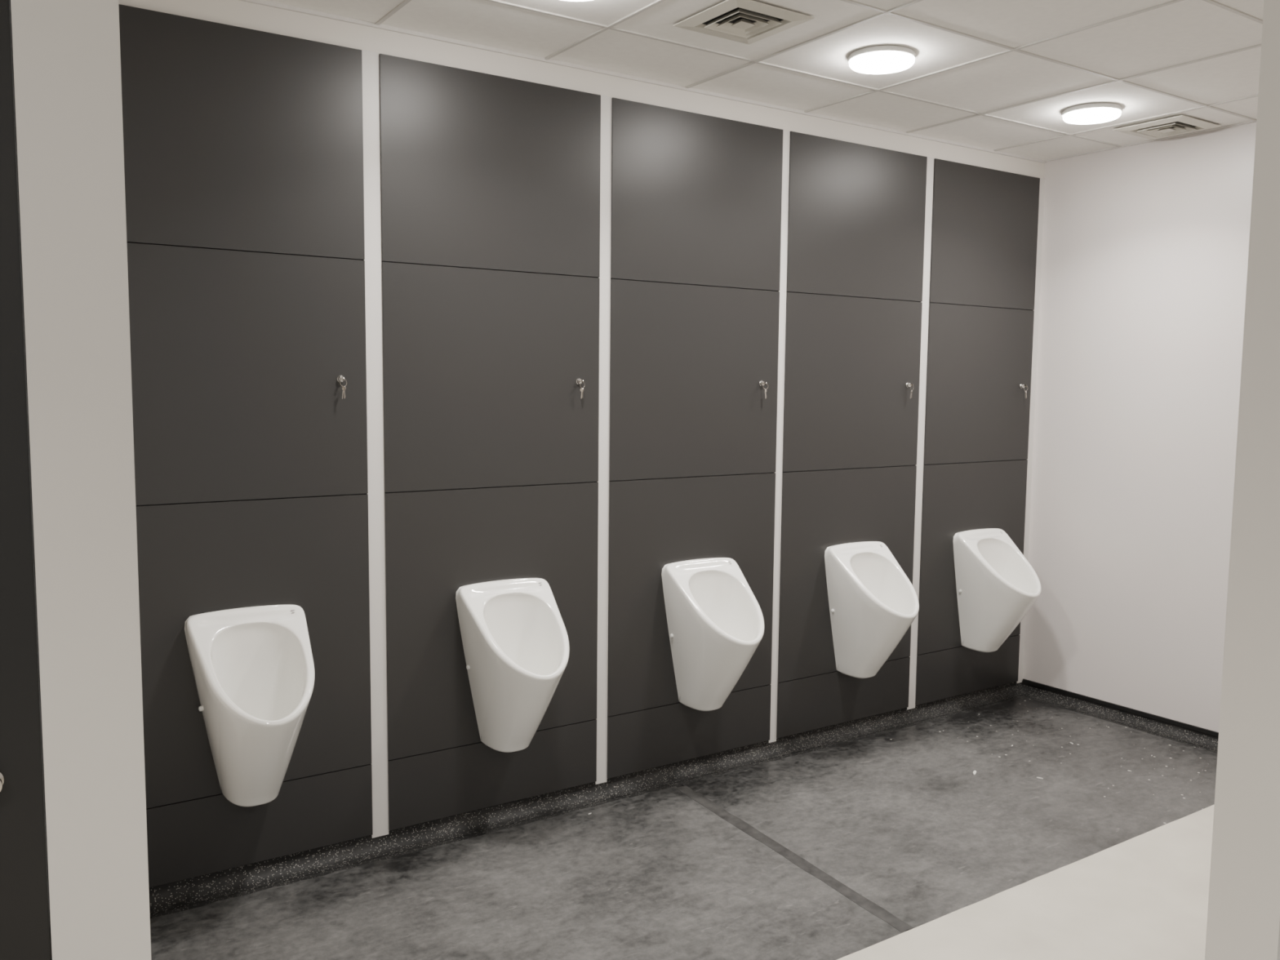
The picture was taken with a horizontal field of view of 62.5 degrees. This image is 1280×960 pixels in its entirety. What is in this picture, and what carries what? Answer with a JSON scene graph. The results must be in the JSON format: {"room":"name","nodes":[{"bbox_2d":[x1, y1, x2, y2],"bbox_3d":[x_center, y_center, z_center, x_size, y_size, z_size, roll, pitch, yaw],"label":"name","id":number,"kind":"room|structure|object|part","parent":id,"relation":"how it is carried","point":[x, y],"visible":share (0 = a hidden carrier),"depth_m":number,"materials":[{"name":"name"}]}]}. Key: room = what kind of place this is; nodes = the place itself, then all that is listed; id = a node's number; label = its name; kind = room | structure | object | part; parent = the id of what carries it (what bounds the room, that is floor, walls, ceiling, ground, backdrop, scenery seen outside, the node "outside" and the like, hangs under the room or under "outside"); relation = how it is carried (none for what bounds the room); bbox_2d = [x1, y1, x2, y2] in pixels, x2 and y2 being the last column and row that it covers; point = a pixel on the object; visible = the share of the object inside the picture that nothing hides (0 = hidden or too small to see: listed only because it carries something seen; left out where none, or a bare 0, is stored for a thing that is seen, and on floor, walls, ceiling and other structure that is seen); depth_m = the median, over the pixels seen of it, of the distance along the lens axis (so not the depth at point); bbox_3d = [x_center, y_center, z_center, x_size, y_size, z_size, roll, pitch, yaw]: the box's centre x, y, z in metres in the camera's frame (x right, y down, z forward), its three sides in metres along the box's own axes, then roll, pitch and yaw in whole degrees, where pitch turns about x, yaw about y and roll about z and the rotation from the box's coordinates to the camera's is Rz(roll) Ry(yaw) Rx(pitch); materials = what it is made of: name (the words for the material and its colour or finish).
{"room":"public restroom","nodes":[
{"label":"public restroom","id":0,"kind":"room"},
{"bbox_2d":[8,0,151,959],"bbox_3d":[-1.318,-0.006,2.362,0.162,2.668,1.213,-3,6,-34],"label":"wall","id":1,"kind":"structure","parent":0,"point":[66,55],"depth_m":1.85,"materials":[{"name":"paint"}]},
{"bbox_2d":[0,0,50,959],"bbox_3d":[-1.422,0.081,1.564,0.905,2.640,0.072,-3,6,-34],"label":"door","id":2,"kind":"structure","parent":1,"relation":"in","point":[24,928],"depth_m":1.82,"materials":[{"name":"laminate"}]},
{"bbox_3d":[-1.109,0.519,1.798,0.044,0.044,0.037,-3,6,-34],"label":"door knob","id":3,"kind":"part","parent":2,"relation":"part of","materials":[{"name":"silver metal"}]},
{"bbox_2d":[118,0,1044,831],"bbox_3d":[0.138,-0.202,4.151,4.588,2.758,0.137,-3,6,-34],"label":"wall","id":4,"kind":"structure","parent":0,"point":[237,13],"depth_m":3.63,"materials":[{"name":"paint"}]},
{"bbox_2d":[118,4,364,259],"bbox_3d":[-1.202,-0.994,3.070,0.811,0.638,0.010,-3,6,-34],"label":"wall panel","id":5,"kind":"object","parent":4,"relation":"attached to","point":[236,138],"visible":0.75,"depth_m":3.08,"materials":[{"name":"grey laminate"}]},
{"bbox_2d":[126,241,363,506],"bbox_3d":[-1.215,-0.060,3.161,0.811,2.516,0.002,-3,6,-34],"label":"trim","id":6,"kind":"structure","parent":4,"relation":"attached to","point":[126,242],"depth_m":3.16,"materials":[{"name":"black"}]},
{"bbox_2d":[126,242,368,505],"bbox_3d":[-1.199,-0.305,3.119,0.811,0.737,0.044,-3,6,-34],"label":"access panel","id":7,"kind":"object","parent":4,"relation":"attached to","point":[249,369],"visible":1,"depth_m":3.15,"materials":[{"name":"grey laminate"}]},
{"bbox_2d":[135,493,371,808],"bbox_3d":[-1.217,0.507,3.208,0.811,0.891,0.010,-3,6,-34],"label":"wall panel","id":8,"kind":"object","parent":4,"relation":"attached to","point":[310,553],"visible":0.43,"depth_m":3.20,"materials":[{"name":"grey laminate"}]},
{"bbox_2d":[184,604,315,806],"bbox_3d":[-1.107,0.689,3.086,0.342,0.585,0.345,-3,6,-34],"label":"urinal","id":9,"kind":"object","parent":8,"relation":"attached to","point":[253,667],"visible":1,"depth_m":3.12,"materials":[{"name":"white ceramic"}]},
{"bbox_2d":[146,764,373,888],"bbox_3d":[-1.222,1.072,3.260,0.811,0.239,0.010,-3,6,-34],"label":"panel","id":10,"kind":"object","parent":4,"relation":"attached to","point":[206,835],"visible":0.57,"depth_m":3.28,"materials":[{"name":"grey laminate"}]},
{"bbox_2d":[361,49,388,838],"bbox_3d":[-0.854,-0.074,3.403,0.058,2.532,0.006,-3,6,-34],"label":"trim","id":11,"kind":"structure","parent":4,"relation":"attached to","point":[370,60],"depth_m":3.39,"materials":[{"name":"white"}]},
{"bbox_2d":[382,261,596,493],"bbox_3d":[-0.495,-0.098,3.647,0.812,2.516,0.002,-3,6,-34],"label":"trim","id":12,"kind":"structure","parent":4,"relation":"attached to","point":[382,261],"depth_m":3.60,"materials":[{"name":"black"}]},
{"bbox_2d":[379,53,600,277],"bbox_3d":[-0.482,-1.032,3.556,0.812,0.638,0.010,-3,6,-34],"label":"wall panel","id":13,"kind":"object","parent":4,"relation":"attached to","point":[478,170],"visible":1,"depth_m":3.53,"materials":[{"name":"grey laminate"}]},
{"bbox_2d":[382,262,599,492],"bbox_3d":[-0.479,-0.343,3.606,0.812,0.737,0.043,-3,6,-34],"label":"access panel","id":14,"kind":"object","parent":4,"relation":"attached to","point":[491,378],"visible":1,"depth_m":3.59,"materials":[{"name":"grey laminate"}]},
{"bbox_2d":[384,482,598,759],"bbox_3d":[-0.497,0.469,3.694,0.812,0.891,0.010,-3,6,-34],"label":"wall panel","id":15,"kind":"object","parent":4,"relation":"attached to","point":[438,543],"visible":0.79,"depth_m":3.61,"materials":[{"name":"grey laminate"}]},
{"bbox_2d":[455,577,569,752],"bbox_3d":[-0.393,0.652,3.568,0.342,0.585,0.345,-3,6,-34],"label":"urinal","id":16,"kind":"object","parent":15,"relation":"attached to","point":[515,641],"visible":1,"depth_m":3.59,"materials":[{"name":"white ceramic"}]},
{"bbox_2d":[387,719,596,831],"bbox_3d":[-0.502,1.035,3.746,0.812,0.239,0.010,-3,6,-34],"label":"panel","id":17,"kind":"object","parent":4,"relation":"attached to","point":[426,787],"visible":0.93,"depth_m":3.71,"materials":[{"name":"grey laminate"}]},
{"bbox_2d":[595,94,612,784],"bbox_3d":[-0.136,-0.112,3.887,0.051,2.532,0.006,-3,6,-34],"label":"trim","id":18,"kind":"structure","parent":4,"relation":"attached to","point":[606,101],"depth_m":3.88,"materials":[{"name":"white"}]},
{"bbox_2d":[607,684,771,778],"bbox_3d":[0.212,0.997,4.228,0.810,0.239,0.010,-3,6,-34],"label":"panel","id":19,"kind":"object","parent":4,"relation":"attached to","point":[646,739],"visible":0.93,"depth_m":4.19,"materials":[{"name":"grey laminate"}]},
{"bbox_2d":[607,472,775,716],"bbox_3d":[0.217,0.432,4.176,0.810,0.891,0.010,-3,6,-34],"label":"wall panel","id":20,"kind":"object","parent":4,"relation":"attached to","point":[654,524],"visible":0.79,"depth_m":4.09,"materials":[{"name":"grey laminate"}]},
{"bbox_2d":[661,557,764,711],"bbox_3d":[0.318,0.615,4.047,0.342,0.585,0.345,-3,6,-34],"label":"urinal","id":21,"kind":"object","parent":20,"relation":"attached to","point":[715,620],"visible":1,"depth_m":4.06,"materials":[{"name":"white ceramic"}]},
{"bbox_2d":[607,278,777,716],"bbox_3d":[0.219,-0.135,4.129,0.810,2.516,0.002,-3,6,-34],"label":"trim","id":22,"kind":"structure","parent":4,"relation":"attached to","point":[611,278],"depth_m":4.08,"materials":[{"name":"black"}]},
{"bbox_2d":[608,279,779,480],"bbox_3d":[0.235,-0.380,4.087,0.810,0.737,0.043,-3,6,-34],"label":"access panel","id":23,"kind":"object","parent":4,"relation":"attached to","point":[694,368],"visible":1,"depth_m":4.08,"materials":[{"name":"grey laminate"}]},
{"bbox_2d":[610,97,782,290],"bbox_3d":[0.232,-1.069,4.037,0.810,0.638,0.010,-3,6,-34],"label":"wall panel","id":24,"kind":"object","parent":4,"relation":"attached to","point":[696,198],"visible":1,"depth_m":4.01,"materials":[{"name":"grey laminate"}]},
{"bbox_2d":[768,128,790,742],"bbox_3d":[0.573,-0.149,4.365,0.042,2.532,0.006,-3,6,-34],"label":"trim","id":25,"kind":"structure","parent":4,"relation":"attached to","point":[786,133],"depth_m":4.36,"materials":[{"name":"white"}]},
{"bbox_2d":[776,656,910,737],"bbox_3d":[0.918,0.961,4.704,0.811,0.239,0.010,-3,6,-34],"label":"panel","id":26,"kind":"object","parent":4,"relation":"attached to","point":[806,704],"visible":0.93,"depth_m":4.67,"materials":[{"name":"grey laminate"}]},
{"bbox_2d":[777,465,916,682],"bbox_3d":[0.923,0.395,4.652,0.811,0.891,0.010,-3,6,-34],"label":"wall panel","id":27,"kind":"object","parent":4,"relation":"attached to","point":[821,509],"visible":0.79,"depth_m":4.55,"materials":[{"name":"grey laminate"}]},
{"bbox_2d":[824,541,919,678],"bbox_3d":[1.030,0.577,4.528,0.342,0.585,0.345,-3,6,-34],"label":"urinal","id":28,"kind":"object","parent":27,"relation":"attached to","point":[873,602],"visible":1,"depth_m":4.53,"materials":[{"name":"white ceramic"}]},
{"bbox_2d":[782,291,919,472],"bbox_3d":[0.925,-0.172,4.605,0.811,2.516,0.002,-3,6,-34],"label":"trim","id":29,"kind":"structure","parent":4,"relation":"attached to","point":[786,291],"depth_m":4.57,"materials":[{"name":"black"}]},
{"bbox_2d":[782,292,922,471],"bbox_3d":[0.941,-0.417,4.563,0.811,0.737,0.043,-3,6,-34],"label":"access panel","id":30,"kind":"object","parent":4,"relation":"attached to","point":[852,364],"visible":1,"depth_m":4.55,"materials":[{"name":"grey laminate"}]},
{"bbox_2d":[786,131,927,302],"bbox_3d":[0.939,-1.106,4.513,0.811,0.638,0.010,-3,6,-34],"label":"wall panel","id":31,"kind":"object","parent":4,"relation":"attached to","point":[856,212],"visible":1,"depth_m":4.49,"materials":[{"name":"grey laminate"}]},
{"bbox_2d":[906,155,933,709],"bbox_3d":[1.285,-0.186,4.845,0.054,2.532,0.006,-3,6,-34],"label":"trim","id":32,"kind":"structure","parent":4,"relation":"attached to","point":[930,166],"depth_m":4.84,"materials":[{"name":"white"}]},
{"bbox_2d":[915,635,1019,705],"bbox_3d":[1.614,0.924,5.173,0.762,0.239,0.010,-3,6,-34],"label":"panel","id":33,"kind":"object","parent":4,"relation":"attached to","point":[941,674],"visible":0.93,"depth_m":5.14,"materials":[{"name":"grey laminate"}]},
{"bbox_2d":[916,459,1027,654],"bbox_3d":[1.620,0.359,5.121,0.762,0.891,0.010,-3,6,-34],"label":"wall panel","id":34,"kind":"object","parent":4,"relation":"attached to","point":[958,497],"visible":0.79,"depth_m":5.03,"materials":[{"name":"grey laminate"}]},
{"bbox_2d":[952,528,1041,652],"bbox_3d":[1.724,0.541,4.995,0.342,0.585,0.345,-3,6,-34],"label":"urinal","id":35,"kind":"object","parent":34,"relation":"attached to","point":[997,586],"visible":1,"depth_m":5.00,"materials":[{"name":"white ceramic"}]},
{"bbox_2d":[923,302,1028,465],"bbox_3d":[1.622,-0.208,5.074,0.762,2.516,0.002,-3,6,-34],"label":"trim","id":36,"kind":"structure","parent":4,"relation":"attached to","point":[929,302],"depth_m":5.04,"materials":[{"name":"black"}]},
{"bbox_2d":[923,302,1034,464],"bbox_3d":[1.637,-0.454,5.033,0.762,0.737,0.043,-3,6,-34],"label":"access panel","id":37,"kind":"object","parent":4,"relation":"attached to","point":[979,369],"visible":1,"depth_m":5.03,"materials":[{"name":"grey laminate"}]},
{"bbox_2d":[928,158,1039,310],"bbox_3d":[1.635,-1.143,4.983,0.762,0.638,0.010,-3,6,-34],"label":"wall panel","id":38,"kind":"object","parent":4,"relation":"attached to","point":[985,220],"visible":1,"depth_m":4.96,"materials":[{"name":"grey laminate"}]},
{"bbox_2d":[1016,177,1044,683],"bbox_3d":[1.958,-0.221,5.300,0.048,2.532,0.006,-3,6,-34],"label":"trim","id":39,"kind":"structure","parent":4,"relation":"attached to","point":[1042,188],"depth_m":5.28,"materials":[{"name":"white"}]},
{"bbox_2d":[148,681,1217,931],"bbox_3d":[0.515,1.496,1.353,7.236,0.100,5.450,-3,6,-34],"label":"baseboard","id":40,"kind":"structure","parent":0,"point":[677,784],"depth_m":3.86,"materials":[{"name":"plastic"}]},
{"bbox_2d":[150,786,906,959],"bbox_3d":[-0.322,1.282,3.014,1.973,0.002,1.290,-3,6,-34],"label":"floor","id":41,"kind":"structure","parent":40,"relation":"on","point":[655,875],"depth_m":3.14,"materials":[{"name":"grey concrete"}]},
{"bbox_2d":[675,785,913,932],"bbox_3d":[0.463,1.238,3.555,0.054,0.001,1.225,-2,6,-30],"label":"tape","id":42,"kind":"object","parent":41,"relation":"on","point":[855,897],"visible":1,"depth_m":3.45,"materials":[{"name":"grey"}]},
{"bbox_2d":[681,697,1217,928],"bbox_3d":[1.368,1.193,4.160,2.239,0.002,1.280,-3,6,-34],"label":"floor","id":43,"kind":"structure","parent":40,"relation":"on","point":[902,818],"depth_m":4.00,"materials":[{"name":"grey concrete"}]},
{"bbox_2d":[265,0,1264,159],"bbox_3d":[0.543,-1.254,1.100,7.236,0.094,5.450,-3,6,-34],"label":"ceiling","id":44,"kind":"structure","parent":0,"point":[1184,31],"depth_m":3.52,"materials":[{"name":"tile"}]},
{"bbox_2d":[563,0,590,1],"bbox_3d":[-0.181,-1.357,2.882,0.222,0.038,0.222,-3,6,-34],"label":"recessed light","id":45,"kind":"object","parent":44,"relation":"in","point":[563,0],"visible":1,"depth_m":2.97,"materials":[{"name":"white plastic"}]},
{"bbox_2d":[673,0,814,44],"bbox_3d":[0.313,-1.394,3.214,0.304,0.020,0.304,-3,6,-34],"label":"ceiling vent","id":46,"kind":"object","parent":44,"relation":"in","point":[748,22],"visible":1,"depth_m":3.20,"materials":[{"name":"white metal"}]},
{"bbox_2d":[239,0,1256,163],"bbox_3d":[0.868,-1.374,3.015,4.307,0.012,2.363,-3,6,-34],"label":"trim","id":47,"kind":"structure","parent":44,"relation":"attached to","point":[268,3],"depth_m":3.84,"materials":[{"name":"white"}]},
{"bbox_2d":[375,0,1262,151],"bbox_3d":[0.544,-1.203,1.083,7.016,0.006,5.213,-3,6,-34],"label":"grid","id":48,"kind":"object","parent":44,"relation":"attached to","point":[404,2],"depth_m":3.56,"materials":[{"name":"silver metal"}]},
{"bbox_2d":[848,45,915,74],"bbox_3d":[0.813,-1.409,3.552,0.222,0.038,0.222,-3,6,-34],"label":"recessed light","id":49,"kind":"object","parent":44,"relation":"in","point":[877,60],"visible":1,"depth_m":3.50,"materials":[{"name":"white plastic"}]},
{"bbox_2d":[1062,102,1122,124],"bbox_3d":[1.807,-1.461,4.223,0.222,0.038,0.222,-3,6,-34],"label":"recessed light","id":50,"kind":"object","parent":44,"relation":"in","point":[1095,113],"visible":1,"depth_m":4.17,"materials":[{"name":"white plastic"}]},
{"bbox_2d":[1112,115,1222,139],"bbox_3d":[2.234,-1.491,4.476,0.304,0.020,0.304,-3,6,-34],"label":"ceiling vent","id":51,"kind":"object","parent":44,"relation":"in","point":[1182,124],"visible":1,"depth_m":4.45,"materials":[{"name":"white metal"}]},
{"bbox_2d":[836,804,1214,959],"bbox_3d":[1.443,1.435,1.507,5.152,0.004,3.277,-3,6,-34],"label":"floor","id":52,"kind":"structure","parent":0,"point":[1144,896],"depth_m":3.12,"materials":[{"name":"white"}]},
{"bbox_2d":[1022,121,1256,732],"bbox_3d":[2.722,-0.191,4.319,0.120,2.758,2.483,-3,6,-34],"label":"wall","id":53,"kind":"structure","parent":0,"point":[1145,246],"depth_m":4.84,"materials":[{"name":"white paint"}]},
{"bbox_2d":[1022,680,1218,751],"bbox_3d":[2.601,1.154,4.440,0.062,0.054,2.358,-3,6,-34],"label":"baseboard","id":54,"kind":"structure","parent":53,"relation":"attached to","point":[1194,737],"depth_m":4.95,"materials":[{"name":"plastic"}]},
{"bbox_2d":[1022,679,1218,737],"bbox_3d":[2.625,1.126,4.449,0.010,0.018,2.350,-3,6,-34],"label":"trim","id":55,"kind":"structure","parent":53,"relation":"attached to","point":[1024,681],"depth_m":4.96,"materials":[{"name":"black"}]},
{"bbox_2d":[1204,0,1279,959],"bbox_3d":[2.198,0.012,2.550,2.743,2.668,0.120,-3,6,-34],"label":"wall","id":56,"kind":"structure","parent":0,"point":[1243,923],"depth_m":1.80,"materials":[{"name":"paint"}]}
]}

